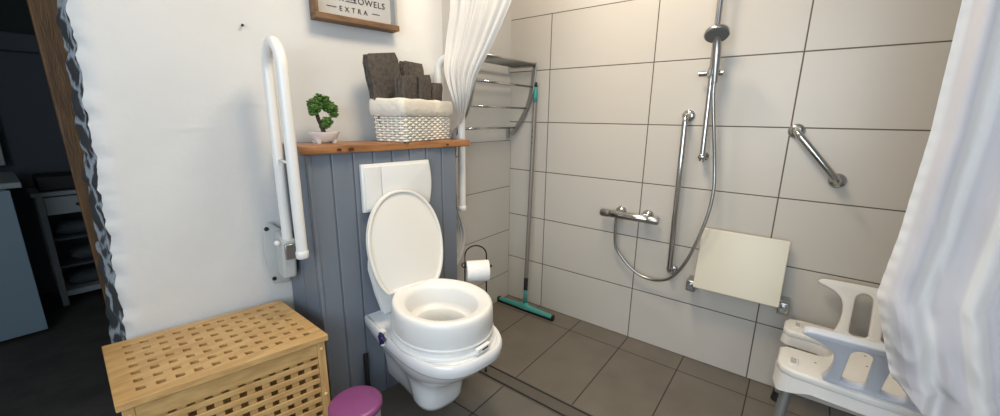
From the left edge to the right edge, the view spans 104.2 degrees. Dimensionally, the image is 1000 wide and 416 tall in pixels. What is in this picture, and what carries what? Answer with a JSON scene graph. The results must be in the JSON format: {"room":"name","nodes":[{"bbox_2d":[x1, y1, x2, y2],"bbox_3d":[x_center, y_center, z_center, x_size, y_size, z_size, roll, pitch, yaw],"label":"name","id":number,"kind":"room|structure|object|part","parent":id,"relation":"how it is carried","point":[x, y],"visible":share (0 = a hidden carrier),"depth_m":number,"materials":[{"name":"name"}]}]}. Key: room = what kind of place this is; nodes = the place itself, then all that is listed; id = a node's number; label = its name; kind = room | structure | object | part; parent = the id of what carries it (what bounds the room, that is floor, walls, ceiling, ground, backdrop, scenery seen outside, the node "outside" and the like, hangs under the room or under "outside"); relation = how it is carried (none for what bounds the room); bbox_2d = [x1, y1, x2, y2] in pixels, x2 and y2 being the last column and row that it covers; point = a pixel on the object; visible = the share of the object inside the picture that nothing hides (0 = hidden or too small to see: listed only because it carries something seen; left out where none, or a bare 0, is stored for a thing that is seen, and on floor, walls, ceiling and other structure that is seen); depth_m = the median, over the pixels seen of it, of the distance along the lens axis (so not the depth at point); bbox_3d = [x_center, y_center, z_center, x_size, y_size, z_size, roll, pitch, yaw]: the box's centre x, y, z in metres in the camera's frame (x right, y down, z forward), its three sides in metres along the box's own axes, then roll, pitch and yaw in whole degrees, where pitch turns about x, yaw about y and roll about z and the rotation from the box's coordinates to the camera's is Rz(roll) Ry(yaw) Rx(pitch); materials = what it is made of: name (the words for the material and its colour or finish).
{"room":"accessible bathroom","nodes":[
{"label":"accessible bathroom","id":0,"kind":"room"},
{"bbox_2d":[0,0,94,294],"bbox_3d":[-3.269,-0.558,2.343,0.120,2.400,2.500,11,16,36],"label":"wall","id":1,"kind":"structure","parent":0,"point":[31,141],"depth_m":2.54,"materials":[{"name":"grey paint"}]},
{"bbox_2d":[0,145,5,165],"bbox_3d":[-3.302,-0.399,2.101,0.040,0.400,0.730,11,16,36],"label":"window","id":2,"kind":"structure","parent":1,"relation":"in","point":[2,160],"depth_m":2.40,"materials":[{"name":"grey"}]},
{"bbox_2d":[0,31,39,53],"bbox_3d":[-3.192,-0.978,2.188,0.060,0.110,2.500,11,16,36],"label":"trim","id":3,"kind":"structure","parent":1,"relation":"attached to","point":[9,41],"depth_m":2.41,"materials":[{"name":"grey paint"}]},
{"bbox_2d":[66,0,442,339],"bbox_3d":[-0.790,-0.353,1.599,1.344,2.400,0.039,-12,18,-42],"label":"wall","id":4,"kind":"structure","parent":0,"point":[173,99],"depth_m":1.38,"materials":[{"name":"white paint"}]},
{"bbox_2d":[26,0,126,339],"bbox_3d":[-1.817,-0.102,1.009,0.095,2.154,1.150,11,16,36],"label":"door frame","id":5,"kind":"structure","parent":4,"relation":"in","point":[50,41],"depth_m":1.31,"materials":[{"name":"brown wood"}]},
{"bbox_2d":[56,0,125,343],"bbox_3d":[-1.365,-0.283,1.269,0.304,2.400,0.115,11,16,36],"label":"curtain","id":6,"kind":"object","parent":4,"relation":"attached to","point":[114,312],"depth_m":1.30,"materials":[{"name":"fabric"}]},
{"bbox_2d":[261,36,308,282],"bbox_3d":[-0.790,-0.123,1.421,0.301,0.927,0.093,11,16,36],"label":"grab rail","id":7,"kind":"object","parent":4,"relation":"attached to","point":[281,249],"visible":1,"depth_m":1.37,"materials":[{"name":"white metal"}]},
{"bbox_3d":[-0.903,0.180,1.578,0.093,0.262,0.014,-12,18,-42],"label":"wall plate","id":8,"kind":"part","parent":7,"relation":"part of","materials":[{"name":"grey metal"}]},
{"bbox_2d":[309,0,399,32],"bbox_3d":[-0.593,-0.951,1.583,0.355,0.390,0.064,-12,18,-42],"label":"framed sign","id":9,"kind":"object","parent":4,"relation":"attached to","point":[378,15],"visible":1,"depth_m":1.63,"materials":[{"name":"brown"}]},
{"bbox_3d":[-0.718,-0.923,1.470,0.013,0.360,0.062,-12,18,-42],"label":"frame","id":10,"kind":"part","parent":9,"relation":"part of","materials":[{"name":"brown wood"}]},
{"bbox_3d":[-0.595,-0.772,1.625,0.355,0.022,0.064,-12,18,-42],"label":"frame","id":11,"kind":"part","parent":9,"relation":"part of","materials":[{"name":"brown wood"}]},
{"bbox_3d":[-0.473,-0.981,1.701,0.010,0.348,0.052,-12,18,-42],"label":"frame","id":12,"kind":"part","parent":9,"relation":"part of","materials":[{"name":"grey"}]},
{"bbox_2d":[0,289,558,415],"bbox_3d":[-0.912,1.062,0.919,6.020,0.050,2.610,11,16,36],"label":"floor","id":13,"kind":"structure","parent":0,"point":[59,369],"depth_m":1.83,"materials":[{"name":"stone"}]},
{"bbox_2d":[0,189,47,341],"bbox_3d":[-2.976,0.312,2.044,0.616,0.810,0.632,11,16,36],"label":"base cabinet","id":14,"kind":"object","parent":13,"relation":"on","point":[21,309],"visible":0.88,"depth_m":2.09,"materials":[{"name":"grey laminate"}]},
{"bbox_2d":[0,171,21,188],"bbox_3d":[-2.987,-0.107,1.967,0.625,0.030,0.705,11,16,36],"label":"countertop","id":15,"kind":"structure","parent":14,"relation":"on","point":[8,180],"depth_m":2.07,"materials":[{"name":"grey paint"}]},
{"bbox_2d":[26,188,100,305],"bbox_3d":[-2.826,0.226,2.648,0.313,0.745,0.370,11,16,36],"label":"storage cart","id":16,"kind":"object","parent":13,"relation":"on","point":[57,202],"visible":0.43,"depth_m":2.48,"materials":[{"name":"grey paint"}]},
{"bbox_3d":[-3.021,0.246,2.606,0.030,0.720,0.030,11,16,36],"label":"post","id":17,"kind":"part","parent":16,"relation":"part of","materials":[{"name":"grey paint"}]},
{"bbox_3d":[-2.823,0.283,2.458,0.030,0.720,0.030,11,16,36],"label":"post","id":18,"kind":"part","parent":16,"relation":"part of","materials":[{"name":"grey paint"}]},
{"bbox_2d":[32,171,74,191],"bbox_3d":[-2.826,-0.185,2.556,0.240,0.094,0.300,11,16,36],"label":"storage box","id":19,"kind":"object","parent":16,"relation":"on","point":[49,181],"visible":0.56,"depth_m":2.44,"materials":[{"name":"black"}]},
{"bbox_3d":[-2.818,-0.048,2.580,0.265,0.110,0.276,11,16,36],"label":"drawer","id":20,"kind":"part","parent":16,"relation":"part of","materials":[{"name":"grey paint"}]},
{"bbox_2d":[52,218,86,234],"bbox_3d":[-2.836,0.121,2.606,0.184,0.085,0.208,11,16,36],"label":"bundle","id":21,"kind":"object","parent":16,"relation":"on","point":[71,226],"visible":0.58,"depth_m":2.54,"materials":[{"name":"grey"}]},
{"bbox_2d":[68,243,92,258],"bbox_3d":[-2.814,0.289,2.678,0.184,0.085,0.208,11,16,36],"label":"bundle","id":22,"kind":"object","parent":16,"relation":"on","point":[81,251],"visible":0.46,"depth_m":2.60,"materials":[{"name":"grey fabric"}]},
{"bbox_2d":[65,266,98,283],"bbox_3d":[-2.840,0.458,2.685,0.184,0.085,0.208,11,16,36],"label":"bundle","id":23,"kind":"object","parent":16,"relation":"on","point":[87,274],"visible":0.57,"depth_m":2.63,"materials":[{"name":"grey fabric"}]},
{"bbox_2d":[102,300,330,415],"bbox_3d":[-0.947,0.681,1.360,0.581,0.490,0.395,-11,17,-40],"label":"wooden chest","id":24,"kind":"object","parent":13,"relation":"on","point":[268,359],"visible":1,"depth_m":1.26,"materials":[{"name":"brown wood"}]},
{"bbox_3d":[-0.996,0.756,1.090,0.027,0.467,0.021,-11,17,-40],"label":"corner post","id":25,"kind":"part","parent":24,"relation":"part of","materials":[{"name":"brown wood"}]},
{"bbox_3d":[-1.085,0.654,1.472,0.453,0.338,0.008,-10,17,-40],"label":"plain panel","id":26,"kind":"part","parent":24,"relation":"part of","materials":[{"name":"brown wood"}]},
{"bbox_3d":[-0.810,0.520,1.199,0.107,0.054,0.454,11,16,36],"label":"rail","id":27,"kind":"part","parent":24,"relation":"part of","materials":[{"name":"brown wood"}]},
{"bbox_3d":[-1.087,0.841,1.515,0.454,0.045,0.017,-10,17,-40],"label":"rail","id":28,"kind":"part","parent":24,"relation":"part of","materials":[{"name":"brown wood"}]},
{"bbox_3d":[-0.765,0.649,1.513,0.339,0.338,0.013,11,17,38],"label":"plain panel","id":29,"kind":"part","parent":24,"relation":"part of","materials":[{"name":"brown wood"}]},
{"bbox_3d":[-0.629,0.687,1.403,0.028,0.467,0.021,-11,17,-40],"label":"corner post","id":30,"kind":"part","parent":24,"relation":"part of","materials":[{"name":"brown wood"}]},
{"bbox_2d":[328,385,382,415],"bbox_3d":[-0.508,0.799,1.392,0.180,0.258,0.180,-1,13,-7],"label":"pedal bin","id":31,"kind":"object","parent":13,"relation":"on","point":[362,400],"visible":1,"depth_m":1.35,"materials":[{"name":"purple"}]},
{"bbox_2d":[363,353,370,385],"bbox_3d":[-0.576,0.739,1.689,0.025,0.233,0.025,-12,18,-42],"label":"toilet brush","id":32,"kind":"object","parent":13,"relation":"on","point":[365,355],"visible":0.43,"depth_m":1.67,"materials":[{"name":"black plastic"}]},
{"bbox_2d":[283,147,456,400],"bbox_3d":[-0.544,0.277,1.794,0.703,1.090,0.229,-12,18,-42],"label":"wall paneling","id":33,"kind":"structure","parent":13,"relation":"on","point":[332,288],"depth_m":1.57,"materials":[{"name":"grey wood"}]},
{"bbox_3d":[-0.787,0.322,1.586,0.212,1.090,0.018,10,16,35],"label":"panel","id":34,"kind":"part","parent":33,"relation":"part of","materials":[{"name":"grey wood"}]},
{"bbox_2d":[282,138,469,154],"bbox_3d":[-0.497,-0.272,1.680,0.774,0.030,0.245,-12,18,-42],"label":"shelf board","id":35,"kind":"object","parent":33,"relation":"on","point":[303,148],"visible":0.98,"depth_m":1.54,"materials":[{"name":"brown wood"}]},
{"bbox_2d":[306,93,339,143],"bbox_3d":[-0.685,-0.347,1.511,0.077,0.190,0.129,11,17,37],"label":"bonsai","id":36,"kind":"object","parent":35,"relation":"on","point":[320,102],"visible":1,"depth_m":1.49,"materials":[{"name":"green plant"}]},
{"bbox_2d":[308,131,339,143],"bbox_3d":[-0.687,-0.276,1.525,0.077,0.045,0.124,11,17,37],"label":"pot","id":37,"kind":"object","parent":36,"relation":"attached to","point":[318,137],"depth_m":1.50,"materials":[{"name":"white ceramic"}]},
{"bbox_2d":[369,97,452,141],"bbox_3d":[-0.390,-0.402,1.777,0.190,0.180,0.392,7,15,25],"label":"wicker basket","id":38,"kind":"object","parent":35,"relation":"on","point":[401,119],"visible":1,"depth_m":1.64,"materials":[{"name":"beige wicker"}]},
{"bbox_2d":[362,52,400,136],"bbox_3d":[-0.484,-0.478,1.681,0.054,0.374,0.206,9,16,33],"label":"folded towel","id":39,"kind":"object","parent":38,"relation":"in","point":[380,69],"visible":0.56,"depth_m":1.62,"materials":[{"name":"grey fabric"}]},
{"bbox_2d":[393,75,417,139],"bbox_3d":[-0.402,-0.431,1.675,0.065,0.274,0.117,7,15,25],"label":"folded towel","id":40,"kind":"object","parent":38,"relation":"in","point":[405,86],"visible":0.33,"depth_m":1.62,"materials":[{"name":"grey fabric"}]},
{"bbox_2d":[399,61,423,74],"bbox_3d":[-0.409,-0.504,1.826,0.045,0.340,0.155,7,15,25],"label":"folded towel","id":41,"kind":"object","parent":38,"relation":"in","point":[406,67],"visible":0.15,"depth_m":1.76,"materials":[{"name":"grey fabric"}]},
{"bbox_2d":[415,75,430,138],"bbox_3d":[-0.352,-0.456,1.762,0.065,0.284,0.111,7,15,25],"label":"folded towel","id":42,"kind":"object","parent":38,"relation":"in","point":[423,81],"visible":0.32,"depth_m":1.71,"materials":[{"name":"grey fabric"}]},
{"bbox_2d":[431,82,442,100],"bbox_3d":[-0.317,-0.468,1.859,0.061,0.254,0.092,7,15,25],"label":"folded towel","id":43,"kind":"object","parent":38,"relation":"in","point":[436,88],"visible":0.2,"depth_m":1.82,"materials":[{"name":"grey fabric"}]},
{"bbox_2d":[359,160,430,212],"bbox_3d":[-0.427,-0.098,1.640,0.322,0.192,0.026,-12,18,-42],"label":"flush plate","id":44,"kind":"object","parent":33,"relation":"attached to","point":[376,179],"visible":0.79,"depth_m":1.60,"materials":[{"name":"white plastic"}]},
{"bbox_2d":[364,261,501,410],"bbox_3d":[-0.253,0.450,1.563,0.388,0.721,0.566,-12,18,-42],"label":"toilet","id":45,"kind":"object","parent":33,"relation":"attached to","point":[433,386],"visible":0.45,"depth_m":1.51,"materials":[{"name":"white ceramic"}]},
{"bbox_3d":[-0.426,0.239,1.718,0.328,0.385,0.032,-12,18,-42],"label":"folded lid","id":46,"kind":"part","parent":45,"relation":"part of","materials":[{"name":"white plastic"}]},
{"bbox_3d":[-0.411,0.245,1.704,0.332,0.380,0.042,-12,18,-42],"label":"folded seat","id":47,"kind":"part","parent":45,"relation":"part of","materials":[{"name":"white plastic"}]},
{"bbox_2d":[366,189,493,362],"bbox_3d":[-0.244,0.245,1.509,0.432,0.574,0.516,-12,18,-42],"label":"seat","id":48,"kind":"object","parent":45,"relation":"on","point":[435,319],"visible":1,"depth_m":1.58,"materials":[{"name":"white plastic"}]},
{"bbox_3d":[-0.450,0.495,1.478,0.018,0.044,0.047,-12,18,-42],"label":"clamp knob","id":49,"kind":"part","parent":48,"relation":"part of","materials":[{"name":"blue plastic"}]},
{"bbox_3d":[-0.395,0.128,1.629,0.344,0.404,0.097,-12,18,-42],"label":"lid","id":50,"kind":"part","parent":48,"relation":"part of","materials":[{"name":"white plastic"}]},
{"bbox_3d":[-0.255,0.640,1.607,0.388,0.330,0.566,-12,18,-42],"label":"bowl","id":51,"kind":"part","parent":45,"relation":"part of","materials":[{"name":"white ceramic"}]},
{"bbox_2d":[461,245,491,371],"bbox_3d":[-0.104,0.491,1.837,0.124,0.662,0.104,9,16,32],"label":"stand","id":52,"kind":"object","parent":13,"relation":"on","point":[464,262],"visible":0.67,"depth_m":1.78,"materials":[{"name":"black metal"}]},
{"bbox_2d":[466,260,489,281],"bbox_3d":[-0.101,0.285,1.767,0.100,0.096,0.096,-2,13,-10],"label":"toilet paper roll","id":53,"kind":"object","parent":52,"relation":"on","point":[476,270],"visible":0.98,"depth_m":1.73,"materials":[{"name":"white paper"}]},
{"bbox_2d":[442,0,511,303],"bbox_3d":[-0.127,-0.514,2.319,0.100,2.400,0.720,11,16,36],"label":"wall","id":54,"kind":"structure","parent":0,"point":[485,219],"depth_m":2.37,"materials":[{"name":"tile"}]},
{"bbox_2d":[434,55,465,211],"bbox_3d":[-0.258,-0.279,2.001,0.177,0.963,0.067,3,13,10],"label":"grab rail","id":55,"kind":"object","parent":54,"relation":"attached to","point":[439,63],"visible":0.34,"depth_m":1.97,"materials":[{"name":"white metal"}]},
{"bbox_2d":[448,54,536,137],"bbox_3d":[-0.029,-0.605,2.180,0.205,0.442,0.547,11,16,36],"label":"towel rack","id":56,"kind":"object","parent":54,"relation":"attached to","point":[511,63],"visible":0.58,"depth_m":2.21,"materials":[{"name":"grey metal"}]},
{"bbox_2d":[490,295,853,415],"bbox_3d":[1.181,0.938,1.561,3.500,0.050,0.800,11,16,36],"label":"floor","id":57,"kind":"structure","parent":0,"point":[596,370],"depth_m":1.91,"materials":[{"name":"tile"}]},
{"bbox_2d":[497,82,554,320],"bbox_3d":[0.197,-0.035,2.413,0.430,1.433,0.130,11,16,36],"label":"squeegee","id":58,"kind":"object","parent":57,"relation":"on","point":[524,305],"visible":1,"depth_m":2.44,"materials":[{"name":"teal plastic"}]},
{"bbox_2d":[523,290,526,303],"bbox_3d":[0.164,0.561,2.519,0.028,0.124,0.035,11,16,36],"label":"socket","id":59,"kind":"object","parent":58,"relation":"attached to","point":[525,291],"depth_m":2.51,"materials":[{"name":"teal plastic"}]},
{"bbox_3d":[0.161,0.652,2.537,0.430,0.036,0.025,11,16,36],"label":"rubber blade","id":60,"kind":"part","parent":58,"relation":"part of","materials":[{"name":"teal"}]},
{"bbox_2d":[770,279,923,415],"bbox_3d":[1.262,0.643,1.392,0.458,0.604,0.562,11,17,38],"label":"stool","id":61,"kind":"object","parent":57,"relation":"on","point":[851,372],"visible":0.67,"depth_m":1.30,"materials":[{"name":"white plastic"}]},
{"bbox_3d":[1.004,0.741,1.400,0.061,0.345,0.033,-1,13,-6],"label":"leg","id":62,"kind":"part","parent":61,"relation":"part of","materials":[{"name":"grey metal"}]},
{"bbox_3d":[1.257,0.673,1.703,0.033,0.344,0.058,-3,14,-14],"label":"leg","id":63,"kind":"part","parent":61,"relation":"part of","materials":[{"name":"plastic"}]},
{"bbox_3d":[1.267,0.557,1.393,0.430,0.030,0.461,11,17,38],"label":"seat","id":64,"kind":"part","parent":61,"relation":"part of","materials":[{"name":"white plastic"}]},
{"bbox_3d":[1.442,0.417,1.494,0.373,0.206,0.102,11,17,38],"label":"arm","id":65,"kind":"part","parent":61,"relation":"part of","materials":[{"name":"white plastic"}]},
{"bbox_3d":[1.129,0.489,1.170,0.373,0.207,0.112,11,17,38],"label":"arm","id":66,"kind":"part","parent":61,"relation":"part of","materials":[{"name":"grey plastic"}]},
{"bbox_2d":[508,0,961,415],"bbox_3d":[1.444,-0.309,1.527,3.412,2.400,0.100,11,16,36],"label":"wall","id":67,"kind":"structure","parent":0,"point":[616,80],"depth_m":1.83,"materials":[{"name":"tile"}]},
{"bbox_2d":[600,206,659,224],"bbox_3d":[0.693,0.039,2.083,0.310,0.074,0.076,11,16,36],"label":"mixer","id":68,"kind":"object","parent":67,"relation":"attached to","point":[647,216],"visible":1,"depth_m":2.05,"materials":[{"name":"silver metal"}]},
{"bbox_3d":[0.582,0.026,2.146,0.054,0.043,0.043,11,16,36],"label":"temperature knob","id":69,"kind":"part","parent":68,"relation":"part of","materials":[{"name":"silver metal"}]},
{"bbox_3d":[0.784,0.064,1.995,0.054,0.043,0.043,11,16,36],"label":"flow knob","id":70,"kind":"part","parent":68,"relation":"part of","materials":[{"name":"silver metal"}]},
{"bbox_2d":[614,83,716,281],"bbox_3d":[0.804,-0.093,1.927,0.468,0.990,0.045,13,18,42],"label":"shower hose","id":71,"kind":"object","parent":68,"relation":"attached to","point":[688,257],"visible":1,"depth_m":1.80,"materials":[{"name":"grey metal"}]},
{"bbox_2d":[666,110,694,274],"bbox_3d":[0.878,-0.054,1.918,0.066,0.837,0.074,11,16,36],"label":"grab bar","id":72,"kind":"object","parent":67,"relation":"attached to","point":[688,115],"visible":0.97,"depth_m":1.88,"materials":[{"name":"silver metal"}]},
{"bbox_2d":[698,0,723,161],"bbox_3d":[0.950,-0.601,1.739,0.048,0.780,0.072,11,16,36],"label":"riser rail","id":73,"kind":"object","parent":67,"relation":"attached to","point":[703,155],"visible":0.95,"depth_m":1.75,"materials":[{"name":"silver metal"}]},
{"bbox_2d":[698,24,729,82],"bbox_3d":[0.914,-0.653,1.663,0.099,0.226,0.138,7,14,24],"label":"shower","id":74,"kind":"object","parent":73,"relation":"attached to","point":[715,34],"visible":1,"depth_m":1.64,"materials":[{"name":"silver metal"}]},
{"bbox_3d":[0.915,-0.640,1.659,0.043,0.203,0.053,11,16,36],"label":"handle","id":75,"kind":"part","parent":74,"relation":"part of","materials":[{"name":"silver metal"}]},
{"bbox_2d":[686,228,790,315],"bbox_3d":[1.100,0.277,1.791,0.414,0.322,0.114,11,16,36],"label":"shower seat","id":76,"kind":"object","parent":67,"relation":"attached to","point":[752,268],"visible":0.94,"depth_m":1.76,"materials":[{"name":"beige plastic"}]},
{"bbox_2d":[788,124,846,187],"bbox_3d":[1.278,-0.210,1.571,0.221,0.252,0.068,11,16,36],"label":"grab bar","id":77,"kind":"object","parent":67,"relation":"attached to","point":[835,180],"visible":1,"depth_m":1.55,"materials":[{"name":"silver metal"}]},
{"bbox_3d":[0.909,1.024,1.219,3.500,0.032,0.090,11,16,36],"label":"floor","id":78,"kind":"structure","parent":0,"visible":0},
{"bbox_2d":[477,365,592,415],"bbox_3d":[0.731,0.964,1.346,2.350,0.015,0.090,11,16,36],"label":"linear drain","id":79,"kind":"object","parent":78,"relation":"in","point":[526,390],"visible":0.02,"depth_m":1.78,"materials":[{"name":"grey metal"}]},
{"bbox_3d":[1.798,0.246,-0.827,0.100,2.400,3.500,11,16,36],"label":"wall","id":80,"kind":"structure","parent":0,"visible":0},
{"bbox_3d":[0.968,-1.131,0.689,3.418,0.025,0.025,11,16,36],"label":"curtain rod","id":81,"kind":"object","parent":80,"relation":"attached to","visible":0},
{"bbox_2d":[444,0,511,264],"bbox_3d":[-0.105,-0.459,1.712,0.216,1.751,0.616,-8,16,-34],"label":"shower curtain","id":82,"kind":"object","parent":81,"relation":"hanging from","point":[473,28],"visible":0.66,"depth_m":1.66,"materials":[{"name":"white fabric"}]},
{"bbox_2d":[877,0,999,415],"bbox_3d":[1.452,-0.091,0.525,1.251,1.888,0.089,11,17,37],"label":"shower curtain","id":83,"kind":"object","parent":81,"relation":"hanging from","point":[938,293],"visible":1,"depth_m":0.89,"materials":[{"name":"fabric"}]}
]}

